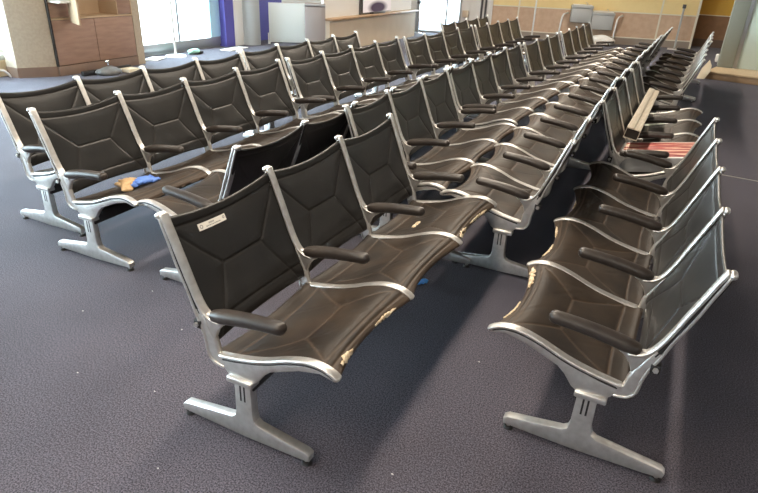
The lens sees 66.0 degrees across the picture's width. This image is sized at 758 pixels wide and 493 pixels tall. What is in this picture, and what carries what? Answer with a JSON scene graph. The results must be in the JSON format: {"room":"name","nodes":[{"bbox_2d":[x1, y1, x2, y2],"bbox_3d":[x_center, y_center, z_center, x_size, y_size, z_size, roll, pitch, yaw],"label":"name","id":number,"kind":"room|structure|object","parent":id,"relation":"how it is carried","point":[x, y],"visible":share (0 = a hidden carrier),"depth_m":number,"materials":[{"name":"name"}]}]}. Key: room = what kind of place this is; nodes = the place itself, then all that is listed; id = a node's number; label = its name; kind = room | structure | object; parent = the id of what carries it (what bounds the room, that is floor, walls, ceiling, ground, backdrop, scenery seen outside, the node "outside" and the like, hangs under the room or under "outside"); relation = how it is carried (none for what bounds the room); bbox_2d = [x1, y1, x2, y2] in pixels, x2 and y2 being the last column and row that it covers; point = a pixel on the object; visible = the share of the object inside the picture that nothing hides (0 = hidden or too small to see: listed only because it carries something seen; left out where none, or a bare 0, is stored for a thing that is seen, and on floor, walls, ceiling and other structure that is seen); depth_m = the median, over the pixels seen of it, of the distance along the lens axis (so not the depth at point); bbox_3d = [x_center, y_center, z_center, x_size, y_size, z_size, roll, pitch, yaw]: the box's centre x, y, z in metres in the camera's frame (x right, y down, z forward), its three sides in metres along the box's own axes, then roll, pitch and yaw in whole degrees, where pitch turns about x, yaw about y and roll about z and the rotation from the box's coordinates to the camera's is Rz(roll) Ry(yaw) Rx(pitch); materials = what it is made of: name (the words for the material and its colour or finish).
{"room":"airport waiting area","nodes":[
{"label":"airport waiting area","id":0,"kind":"room"},
{"bbox_2d":[0,0,320,76],"bbox_3d":[-5.300,-4.023,7.869,0.120,3.300,22.400,14,28,23],"label":"wall","id":1,"kind":"structure","parent":0,"point":[2,62],"depth_m":11.37,"materials":[{"name":"white paint"}]},
{"bbox_2d":[0,53,4,59],"bbox_3d":[-7.683,-1.950,3.563,0.080,2.680,11.120,14,28,23],"label":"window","id":2,"kind":"structure","parent":1,"relation":"in","point":[2,57],"depth_m":8.33,"materials":[{"name":"white glass"}]},
{"bbox_2d":[0,0,145,77],"bbox_3d":[-4.583,-4.262,8.429,0.520,3.300,2.070,14,28,23],"label":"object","id":3,"kind":"structure","parent":1,"relation":"attached to","point":[25,36],"depth_m":8.23,"materials":[{"name":"stone"}]},
{"bbox_2d":[144,0,220,53],"bbox_3d":[-3.853,-5.043,10.517,0.130,2.850,2.560,14,28,23],"label":"window","id":4,"kind":"structure","parent":1,"relation":"in","point":[175,8],"depth_m":11.54,"materials":[{"name":"grey metal"}]},
{"bbox_2d":[218,0,235,46],"bbox_3d":[-3.164,-5.715,11.570,0.300,3.300,0.270,14,28,23],"label":"wall pier","id":5,"kind":"object","parent":1,"relation":"attached to","point":[226,14],"visible":0.8,"depth_m":12.00,"materials":[{"name":"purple paint"}]},
{"bbox_2d":[233,0,243,45],"bbox_3d":[-3.035,-5.814,11.786,0.320,3.300,0.270,14,28,23],"label":"trim","id":6,"kind":"structure","parent":1,"relation":"attached to","point":[237,4],"depth_m":12.24,"materials":[{"name":"white paint"}]},
{"bbox_2d":[242,0,260,44],"bbox_3d":[-2.684,-5.873,11.941,0.370,3.300,0.370,14,28,23],"label":"column","id":7,"kind":"structure","parent":1,"relation":"attached to","point":[250,8],"depth_m":12.33,"materials":[{"name":"white paint"}]},
{"bbox_2d":[259,0,281,39],"bbox_3d":[-2.674,-6.211,12.642,0.120,3.300,1.660,14,28,23],"label":"wall panel","id":8,"kind":"object","parent":1,"relation":"attached to","point":[263,4],"depth_m":13.27,"materials":[{"name":"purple paint"}]},
{"bbox_2d":[0,17,757,492],"bbox_3d":[2.149,-1.718,7.657,14.600,0.080,27.000,14,28,23],"label":"floor","id":9,"kind":"structure","parent":0,"point":[415,402],"depth_m":2.59,"materials":[{"name":"carpet"}]},
{"bbox_2d":[0,69,11,77],"bbox_3d":[-5.284,-2.426,8.193,0.052,0.146,0.242,14,28,23],"label":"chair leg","id":10,"kind":"object","parent":9,"relation":"on","point":[1,70],"visible":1,"depth_m":8.21,"materials":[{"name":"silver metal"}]},
{"bbox_2d":[44,0,138,75],"bbox_3d":[-4.300,-3.761,8.683,1.055,2.200,1.478,14,28,23],"label":"cabinet","id":11,"kind":"object","parent":9,"relation":"on","point":[85,34],"visible":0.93,"depth_m":8.93,"materials":[{"name":"brown wood"}]},
{"bbox_2d":[47,0,69,3],"bbox_3d":[-4.480,-3.462,8.242,0.270,0.030,0.280,14,28,23],"label":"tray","id":12,"kind":"object","parent":11,"relation":"on","point":[48,1],"depth_m":8.16,"materials":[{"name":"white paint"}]},
{"bbox_2d":[81,64,130,76],"bbox_3d":[-4.181,-2.710,8.969,0.060,0.070,0.890,14,28,23],"label":"rail","id":13,"kind":"object","parent":9,"relation":"on","point":[88,72],"visible":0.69,"depth_m":8.71,"materials":[{"name":"black metal"}]},
{"bbox_2d":[95,60,121,75],"bbox_3d":[-4.095,-2.711,8.807,0.290,0.214,0.397,14,28,23],"label":"plastic cover","id":14,"kind":"object","parent":9,"relation":"on","point":[108,70],"visible":1,"depth_m":8.74,"materials":[{"name":"grey plastic"}]},
{"bbox_2d":[120,67,139,72],"bbox_3d":[-3.902,-2.769,9.139,0.200,0.050,0.220,14,28,23],"label":"cardboard piece","id":15,"kind":"object","parent":9,"relation":"on","point":[126,69],"visible":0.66,"depth_m":9.07,"materials":[{"name":"beige cardboard"}]},
{"bbox_2d":[0,50,271,236],"bbox_3d":[-1.580,-0.962,4.660,0.726,0.868,2.458,14,28,22],"label":"bench","id":16,"kind":"object","parent":9,"relation":"on","point":[78,92],"visible":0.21,"depth_m":3.96,"materials":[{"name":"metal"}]},
{"bbox_2d":[145,56,165,60],"bbox_3d":[-3.960,-3.319,10.309,0.240,0.017,0.400,4,26,2],"label":"paper sheet","id":17,"kind":"object","parent":9,"relation":"on","point":[153,58],"visible":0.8,"depth_m":10.26,"materials":[{"name":"white paper"}]},
{"bbox_2d":[165,0,186,57],"bbox_3d":[-3.699,-4.169,10.390,0.378,1.500,0.378,14,28,23],"label":"stanchion","id":18,"kind":"object","parent":9,"relation":"on","point":[175,55],"visible":1,"depth_m":10.56,"materials":[{"name":"white metal"}]},
{"bbox_2d":[26,58,341,271],"bbox_3d":[-1.121,-0.756,4.275,0.726,0.868,2.458,14,28,22],"label":"bench","id":19,"kind":"object","parent":9,"relation":"on","point":[86,146],"visible":0.88,"depth_m":3.80,"materials":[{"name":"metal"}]},
{"bbox_2d":[114,177,136,191],"bbox_3d":[-1.531,-0.388,3.527,0.136,0.055,0.217,-7,27,-19],"label":"glove","id":20,"kind":"object","parent":19,"relation":"on","point":[125,183],"visible":0.87,"depth_m":3.48,"materials":[{"name":"fabric"}]},
{"bbox_2d":[130,175,160,186],"bbox_3d":[-1.428,-0.409,3.543,0.123,0.050,0.198,14,28,23],"label":"glove","id":21,"kind":"object","parent":19,"relation":"on","point":[141,180],"visible":1,"depth_m":3.50,"materials":[{"name":"blue fabric"}]},
{"bbox_2d":[188,48,202,54],"bbox_3d":[-3.493,-3.703,11.056,0.204,0.099,0.334,14,28,23],"label":"cloth bag","id":22,"kind":"object","parent":9,"relation":"on","point":[194,50],"visible":1,"depth_m":10.99,"materials":[{"name":"green fabric"}]},
{"bbox_2d":[220,46,247,50],"bbox_3d":[-2.941,-4.023,11.860,0.240,0.017,0.660,11,27,18],"label":"paper sheet","id":23,"kind":"object","parent":9,"relation":"on","point":[236,47],"visible":0.97,"depth_m":11.80,"materials":[{"name":"white paper"}]},
{"bbox_2d":[137,75,425,281],"bbox_3d":[-0.479,-0.612,4.034,0.726,0.868,2.458,14,28,22],"label":"bench","id":24,"kind":"object","parent":9,"relation":"on","point":[244,166],"visible":0.41,"depth_m":3.19,"materials":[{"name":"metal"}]},
{"bbox_2d":[268,2,304,43],"bbox_3d":[-2.029,-4.892,12.798,0.820,0.840,0.200,-1,26,-8],"label":"board","id":25,"kind":"object","parent":9,"relation":"on","point":[286,20],"visible":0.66,"depth_m":12.77,"materials":[{"name":"white"}]},
{"bbox_2d":[239,31,377,132],"bbox_3d":[-0.532,-1.915,6.731,0.726,0.868,2.458,14,28,22],"label":"bench","id":26,"kind":"object","parent":9,"relation":"on","point":[308,49],"visible":0.27,"depth_m":6.46,"materials":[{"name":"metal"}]},
{"bbox_2d":[304,3,324,40],"bbox_3d":[-1.273,-4.346,11.632,0.405,0.930,0.115,0,26,-5],"label":"base cabinet","id":27,"kind":"object","parent":9,"relation":"on","point":[314,12],"visible":0.73,"depth_m":11.53,"materials":[{"name":"grey"}]},
{"bbox_2d":[155,113,496,466],"bbox_3d":[-0.047,0.016,2.772,0.726,0.868,1.858,14,28,23],"label":"bench","id":28,"kind":"object","parent":9,"relation":"on","point":[232,254],"visible":1,"depth_m":2.42,"materials":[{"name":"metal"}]},
{"bbox_2d":[285,36,440,117],"bbox_3d":[-0.015,-1.705,6.341,0.726,0.868,2.458,14,28,22],"label":"bench","id":29,"kind":"object","parent":9,"relation":"on","point":[334,77],"visible":0.72,"depth_m":6.16,"materials":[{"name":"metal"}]},
{"bbox_2d":[321,0,418,45],"bbox_3d":[-0.063,-5.387,13.415,0.280,1.350,4.400,14,28,23],"label":"counter","id":30,"kind":"object","parent":9,"relation":"on","point":[342,17],"depth_m":13.12,"materials":[{"name":"beige laminate"}]},
{"bbox_2d":[362,0,390,13],"bbox_3d":[-0.029,-5.676,13.350,0.100,0.630,1.440,14,28,23],"label":"display screen","id":31,"kind":"object","parent":30,"relation":"on","point":[368,6],"visible":1,"depth_m":13.35,"materials":[{"name":"grey"}]},
{"bbox_2d":[414,0,421,33],"bbox_3d":[1.077,-6.275,15.936,0.238,0.850,0.238,14,28,23],"label":"stanchion","id":32,"kind":"object","parent":9,"relation":"on","point":[419,1],"visible":0.91,"depth_m":15.93,"materials":[{"name":"grey metal"}]},
{"bbox_2d":[418,279,427,284],"bbox_3d":[0.239,0.200,3.384,0.091,0.026,0.055,-12,29,-27],"label":"scrap","id":33,"kind":"object","parent":9,"relation":"on","point":[422,281],"visible":0.66,"depth_m":3.38,"materials":[{"name":"blue"}]},
{"bbox_2d":[342,68,516,233],"bbox_3d":[0.480,-0.752,4.412,0.726,0.868,1.858,14,28,22],"label":"bench","id":34,"kind":"object","parent":9,"relation":"on","point":[423,112],"visible":0.78,"depth_m":4.43,"materials":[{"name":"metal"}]},
{"bbox_2d":[402,25,498,78],"bbox_3d":[1.172,-2.592,8.289,0.726,0.868,2.458,15,28,24],"label":"bench","id":35,"kind":"object","parent":9,"relation":"on","point":[442,49],"visible":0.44,"depth_m":8.16,"materials":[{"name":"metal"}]},
{"bbox_2d":[425,47,506,117],"bbox_3d":[0.590,-1.523,6.020,0.726,0.868,2.458,14,28,23],"label":"bench","id":36,"kind":"object","parent":9,"relation":"on","point":[450,69],"visible":0.08,"depth_m":5.70,"materials":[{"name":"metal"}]},
{"bbox_2d":[440,15,499,67],"bbox_3d":[1.835,-3.576,10.387,0.726,0.868,2.458,15,28,23],"label":"bench","id":37,"kind":"object","parent":9,"relation":"on","point":[478,22],"visible":0.13,"depth_m":10.24,"materials":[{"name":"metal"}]},
{"bbox_2d":[474,17,539,64],"bbox_3d":[2.366,-3.474,10.224,0.726,0.868,2.458,15,28,24],"label":"bench","id":38,"kind":"object","parent":9,"relation":"on","point":[508,34],"visible":0.44,"depth_m":10.12,"materials":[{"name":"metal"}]},
{"bbox_2d":[445,42,570,161],"bbox_3d":[1.460,-1.606,6.269,0.726,0.868,2.458,15,28,24],"label":"bench","id":39,"kind":"object","parent":9,"relation":"on","point":[490,81],"visible":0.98,"depth_m":6.12,"materials":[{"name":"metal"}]},
{"bbox_2d":[440,77,619,277],"bbox_3d":[1.214,-0.696,4.361,0.726,0.868,2.458,14,28,22],"label":"bench","id":40,"kind":"object","parent":9,"relation":"on","point":[522,171],"visible":0.99,"depth_m":3.82,"materials":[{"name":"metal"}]},
{"bbox_2d":[525,0,538,40],"bbox_3d":[4.099,-6.236,15.263,0.417,1.600,0.417,14,28,23],"label":"stanchion","id":41,"kind":"object","parent":9,"relation":"on","point":[536,0],"visible":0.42,"depth_m":15.39,"materials":[{"name":"black paint"}]},
{"bbox_2d":[523,32,599,110],"bbox_3d":[2.503,-2.377,7.963,0.726,0.868,1.858,15,28,24],"label":"bench","id":42,"kind":"object","parent":9,"relation":"on","point":[546,54],"visible":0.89,"depth_m":7.95,"materials":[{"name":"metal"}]},
{"bbox_2d":[533,50,646,163],"bbox_3d":[2.305,-1.595,6.324,0.726,0.868,2.458,15,28,24],"label":"bench","id":43,"kind":"object","parent":9,"relation":"on","point":[585,96],"visible":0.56,"depth_m":6.20,"materials":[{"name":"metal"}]},
{"bbox_2d":[560,22,623,70],"bbox_3d":[3.593,-3.214,9.797,0.726,0.868,2.458,15,28,24],"label":"bench","id":44,"kind":"object","parent":9,"relation":"on","point":[579,41],"visible":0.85,"depth_m":9.69,"materials":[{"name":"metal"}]},
{"bbox_2d":[593,35,614,45],"bbox_3d":[5.758,-5.367,15.149,0.722,0.260,0.370,14,28,23],"label":"sack","id":45,"kind":"object","parent":9,"relation":"on","point":[596,38],"visible":0.39,"depth_m":14.99,"materials":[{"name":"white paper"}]},
{"bbox_2d":[488,117,738,482],"bbox_3d":[1.279,-0.059,3.048,0.726,0.868,2.458,14,28,23],"label":"bench","id":46,"kind":"object","parent":9,"relation":"on","point":[582,307],"visible":1,"depth_m":2.44,"materials":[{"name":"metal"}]},
{"bbox_2d":[588,35,662,87],"bbox_3d":[3.443,-2.487,8.277,0.726,0.868,2.458,15,28,24],"label":"bench","id":47,"kind":"object","parent":9,"relation":"on","point":[616,66],"visible":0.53,"depth_m":8.26,"materials":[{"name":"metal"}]},
{"bbox_2d":[614,27,672,74],"bbox_3d":[4.481,-3.269,9.992,0.726,0.868,1.858,15,28,24],"label":"bench","id":48,"kind":"object","parent":9,"relation":"on","point":[657,48],"visible":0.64,"depth_m":9.78,"materials":[{"name":"metal"}]},
{"bbox_2d":[601,61,702,181],"bbox_3d":[2.411,-0.997,5.094,0.726,0.868,2.458,15,28,24],"label":"bench","id":49,"kind":"object","parent":9,"relation":"on","point":[678,124],"visible":0.67,"depth_m":4.99,"materials":[{"name":"leather"}]},
{"bbox_2d":[623,88,658,140],"bbox_3d":[2.316,-1.189,5.098,0.112,0.100,1.920,15,28,24],"label":"channel","id":50,"kind":"object","parent":49,"relation":"on","point":[633,130],"visible":1,"depth_m":4.71,"materials":[{"name":"beige wood"}]},
{"bbox_2d":[619,142,694,171],"bbox_3d":[2.068,-0.668,4.338,0.548,0.193,0.490,15,28,24],"label":"blanket","id":51,"kind":"object","parent":49,"relation":"on","point":[677,151],"visible":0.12,"depth_m":4.24,"materials":[{"name":"red fabric"}]},
{"bbox_2d":[643,41,710,112],"bbox_3d":[3.808,-2.176,7.665,0.726,0.868,2.458,15,28,24],"label":"bench","id":52,"kind":"object","parent":9,"relation":"on","point":[667,82],"visible":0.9,"depth_m":7.42,"materials":[{"name":"leather"}]},
{"bbox_2d":[667,4,686,50],"bbox_3d":[7.605,-5.549,14.768,0.320,1.070,0.320,14,28,23],"label":"stanchion","id":53,"kind":"object","parent":9,"relation":"on","point":[684,5],"visible":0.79,"depth_m":14.77,"materials":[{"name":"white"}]},
{"bbox_2d":[655,32,714,101],"bbox_3d":[4.870,-2.967,9.400,0.726,0.868,1.858,15,28,24],"label":"bench","id":54,"kind":"object","parent":9,"relation":"on","point":[692,54],"visible":0.41,"depth_m":9.53,"materials":[{"name":"metal"}]},
{"bbox_2d":[696,60,711,78],"bbox_3d":[5.954,-3.233,10.661,0.205,0.342,0.115,4,26,4],"label":"card","id":55,"kind":"object","parent":9,"relation":"on","point":[706,69],"visible":1,"depth_m":10.66,"materials":[{"name":"beige paper"}]},
{"bbox_2d":[722,174,757,181],"bbox_3d":[4.354,-0.330,4.882,3.050,0.003,0.024,17,29,28],"label":"trim","id":56,"kind":"structure","parent":9,"relation":"on","point":[722,174],"depth_m":5.43,"materials":[{"name":"grey metal"}]},
{"bbox_2d":[411,0,699,40],"bbox_3d":[3.697,-7.301,15.479,9.251,3.300,0.120,8,26,11],"label":"wall","id":57,"kind":"structure","parent":0,"point":[635,25],"depth_m":15.38,"materials":[{"name":"beige paint"}]},
{"bbox_2d":[415,0,461,32],"bbox_3d":[1.700,-7.191,15.991,1.254,2.500,0.080,8,26,11],"label":"door","id":58,"kind":"structure","parent":57,"relation":"in","point":[447,2],"depth_m":16.27,"materials":[{"name":"grey metal"}]},
{"bbox_2d":[462,10,468,16],"bbox_3d":[2.388,-6.423,16.107,0.164,0.170,0.100,8,26,11],"label":"wall box","id":59,"kind":"object","parent":57,"relation":"attached to","point":[464,13],"visible":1,"depth_m":16.07,"materials":[{"name":"beige plastic"}]},
{"bbox_2d":[469,0,493,24],"bbox_3d":[2.855,-7.404,15.615,0.606,3.300,0.180,8,26,11],"label":"trim","id":60,"kind":"structure","parent":57,"relation":"attached to","point":[475,6],"depth_m":15.97,"materials":[{"name":"white paint"}]},
{"bbox_2d":[558,12,568,33],"bbox_3d":[4.933,-5.846,15.550,0.128,0.758,0.435,20,31,32],"label":"guard rail","id":61,"kind":"object","parent":57,"relation":"attached to","point":[566,12],"visible":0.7,"depth_m":15.36,"materials":[{"name":"white metal"}]},
{"bbox_2d":[569,2,593,22],"bbox_3d":[5.321,-6.152,15.320,0.544,0.496,0.369,8,26,11],"label":"fountain","id":62,"kind":"object","parent":57,"relation":"attached to","point":[580,13],"visible":0.97,"depth_m":15.20,"materials":[{"name":"silver metal"}]},
{"bbox_2d":[571,4,593,8],"bbox_3d":[5.326,-6.276,15.261,0.544,0.070,0.369,8,26,11],"label":"basin","id":63,"kind":"object","parent":62,"relation":"in","point":[574,6],"depth_m":15.12,"materials":[{"name":"metal"}]},
{"bbox_2d":[493,0,702,48],"bbox_3d":[5.681,-7.026,15.086,5.212,3.300,0.134,8,26,11],"label":"trim","id":64,"kind":"structure","parent":57,"relation":"attached to","point":[700,4],"depth_m":15.23,"materials":[{"name":"beige"}]},
{"bbox_2d":[591,9,614,29],"bbox_3d":[5.845,-5.954,15.278,0.565,0.496,0.369,8,26,11],"label":"fountain","id":65,"kind":"object","parent":57,"relation":"attached to","point":[600,20],"visible":0.87,"depth_m":15.15,"materials":[{"name":"silver metal"}]},
{"bbox_2d":[521,31,689,48],"bbox_3d":[5.609,-5.619,15.769,5.191,0.170,0.132,8,26,11],"label":"baseboard","id":66,"kind":"structure","parent":57,"relation":"attached to","point":[623,41],"depth_m":15.49,"materials":[{"name":"brown wood"}]},
{"bbox_2d":[612,15,623,38],"bbox_3d":[6.273,-5.662,15.290,0.128,0.758,0.435,20,31,32],"label":"guard rail","id":67,"kind":"object","parent":57,"relation":"attached to","point":[621,15],"visible":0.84,"depth_m":15.10,"materials":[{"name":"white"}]},
{"bbox_2d":[691,0,734,47],"bbox_3d":[9.800,-6.510,14.390,3.320,3.300,0.974,14,28,23],"label":"wall","id":68,"kind":"structure","parent":0,"point":[714,15],"depth_m":15.57,"materials":[{"name":"brown wood"}]},
{"bbox_2d":[737,0,757,69],"bbox_3d":[8.489,-4.474,9.891,3.450,3.162,0.080,14,28,23],"label":"wall partition","id":69,"kind":"structure","parent":0,"point":[748,59],"depth_m":10.99,"materials":[{"name":"grey"}]},
{"bbox_2d":[705,67,757,84],"bbox_3d":[9.035,-2.801,10.274,5.430,0.138,2.900,22,32,34],"label":"trim","id":70,"kind":"structure","parent":69,"relation":"attached to","point":[745,76],"depth_m":10.62,"materials":[{"name":"brown wood"}]},
{"bbox_2d":[717,0,755,67],"bbox_3d":[6.832,-4.927,10.681,0.330,3.162,0.340,14,28,23],"label":"trim","id":71,"kind":"structure","parent":69,"relation":"attached to","point":[742,10],"depth_m":10.97,"materials":[{"name":"grey paint"}]},
{"label":"outside","id":72,"kind":"structure","parent":0,"visible":0},
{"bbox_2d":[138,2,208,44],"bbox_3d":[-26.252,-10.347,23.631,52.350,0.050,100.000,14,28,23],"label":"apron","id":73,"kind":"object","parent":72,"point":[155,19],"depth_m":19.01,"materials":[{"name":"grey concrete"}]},
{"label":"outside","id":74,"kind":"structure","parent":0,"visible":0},
{"bbox_2d":[138,0,459,19],"bbox_3d":[12.850,-14.957,36.702,50.000,0.050,40.330,14,28,23],"label":"yard","id":75,"kind":"structure","parent":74,"point":[428,8],"depth_m":28.38,"materials":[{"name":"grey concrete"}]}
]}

